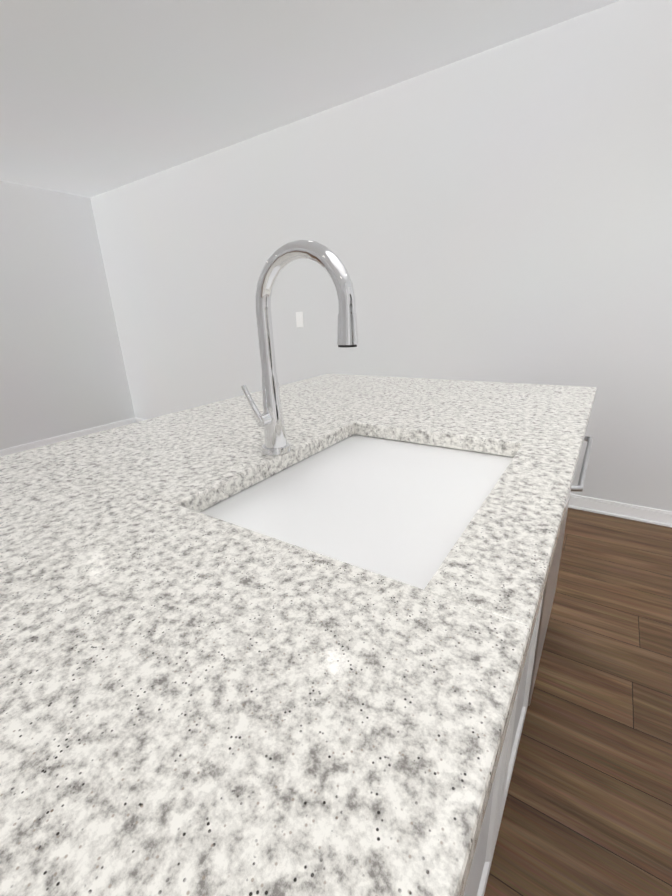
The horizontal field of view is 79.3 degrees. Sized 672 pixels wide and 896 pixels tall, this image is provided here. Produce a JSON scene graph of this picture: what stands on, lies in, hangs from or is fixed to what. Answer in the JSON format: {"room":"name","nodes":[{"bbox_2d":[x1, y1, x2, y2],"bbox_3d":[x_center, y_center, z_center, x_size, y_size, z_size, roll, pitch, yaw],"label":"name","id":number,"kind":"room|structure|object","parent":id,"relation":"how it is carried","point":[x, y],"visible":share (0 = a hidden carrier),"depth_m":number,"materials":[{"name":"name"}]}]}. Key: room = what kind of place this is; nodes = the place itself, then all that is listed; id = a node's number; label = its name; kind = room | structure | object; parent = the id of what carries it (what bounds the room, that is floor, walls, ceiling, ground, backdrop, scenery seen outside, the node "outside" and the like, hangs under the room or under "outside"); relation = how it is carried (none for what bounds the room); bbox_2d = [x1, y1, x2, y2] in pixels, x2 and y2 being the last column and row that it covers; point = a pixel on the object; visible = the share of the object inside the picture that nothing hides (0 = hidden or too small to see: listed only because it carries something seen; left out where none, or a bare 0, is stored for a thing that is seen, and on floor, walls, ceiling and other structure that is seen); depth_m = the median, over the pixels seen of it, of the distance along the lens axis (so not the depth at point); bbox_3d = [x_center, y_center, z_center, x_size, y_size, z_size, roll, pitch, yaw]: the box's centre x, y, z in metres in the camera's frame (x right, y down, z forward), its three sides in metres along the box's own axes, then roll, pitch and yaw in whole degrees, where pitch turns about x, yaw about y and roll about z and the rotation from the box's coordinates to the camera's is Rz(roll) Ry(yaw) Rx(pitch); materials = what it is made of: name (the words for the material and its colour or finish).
{"room":"kitchen","nodes":[
{"label":"kitchen","id":0,"kind":"room"},
{"bbox_2d":[0,0,619,197],"bbox_3d":[-1.887,-1.036,-0.651,6.990,0.050,8.000,10,22,32],"label":"ceiling","id":1,"kind":"structure","parent":0,"point":[97,97],"depth_m":2.11,"materials":[{"name":"paint"}]},
{"bbox_2d":[0,0,671,510],"bbox_3d":[-1.826,0.144,-0.261,7.005,2.440,8.000,10,22,32],"label":"wall","id":2,"kind":"structure","parent":0,"point":[502,212],"depth_m":2.55,"materials":[{"name":"paint"}]},
{"bbox_2d":[0,418,134,456],"bbox_3d":[-4.600,0.785,1.925,0.025,0.086,7.800,10,22,32],"label":"baseboard","id":3,"kind":"structure","parent":2,"relation":"attached to","point":[12,450],"depth_m":4.32,"materials":[{"name":"paint"}]},
{"bbox_2d":[296,312,303,326],"bbox_3d":[-0.287,-1.014,3.203,0.072,0.116,0.008,10,22,32],"label":"switch plate","id":4,"kind":"object","parent":2,"relation":"attached to","point":[299,320],"visible":1,"depth_m":3.20,"materials":[{"name":"white plastic"}]},
{"bbox_2d":[134,417,671,527],"bbox_3d":[0.059,0.093,3.356,6.002,0.086,0.025,10,22,32],"label":"baseboard","id":5,"kind":"structure","parent":2,"relation":"attached to","point":[629,511],"depth_m":2.34,"materials":[{"name":"paint"}]},
{"bbox_2d":[484,508,671,895],"bbox_3d":[-1.778,1.323,0.137,6.990,0.050,8.000,10,22,32],"label":"floor","id":6,"kind":"structure","parent":0,"point":[587,811],"depth_m":1.18,"materials":[{"name":"wood"}]},
{"bbox_2d":[200,406,592,895],"bbox_3d":[-0.030,0.464,0.993,0.956,0.885,1.948,10,22,32],"label":"kitchen island","id":7,"kind":"object","parent":6,"relation":"on","point":[388,502],"depth_m":0.74,"materials":[{"name":"ceramic"}]},
{"bbox_2d":[0,450,535,895],"bbox_3d":[-0.468,0.199,0.393,1.093,0.035,0.691,10,22,32],"label":"island countertop","id":8,"kind":"structure","parent":7,"relation":"on","point":[194,701],"depth_m":0.30,"materials":[{"name":"white stone"}]},
{"bbox_2d":[29,403,579,621],"bbox_3d":[-0.129,0.022,0.875,1.093,0.035,0.548,10,22,32],"label":"island countertop","id":9,"kind":"structure","parent":7,"relation":"on","point":[504,554],"depth_m":0.74,"materials":[{"name":"white stone"}]},
{"bbox_2d":[241,240,357,454],"bbox_3d":[-0.070,-0.167,0.752,0.241,0.394,0.082,10,22,32],"label":"faucet","id":10,"kind":"object","parent":9,"relation":"on","point":[270,419],"visible":1,"depth_m":0.75,"materials":[{"name":"silver metal"}]},
{"bbox_2d":[212,374,596,452],"bbox_3d":[0.221,-0.160,1.372,1.093,0.035,0.729,10,22,32],"label":"island countertop","id":11,"kind":"structure","parent":7,"relation":"on","point":[494,415],"depth_m":1.18,"materials":[{"name":"white stone"}]}
]}

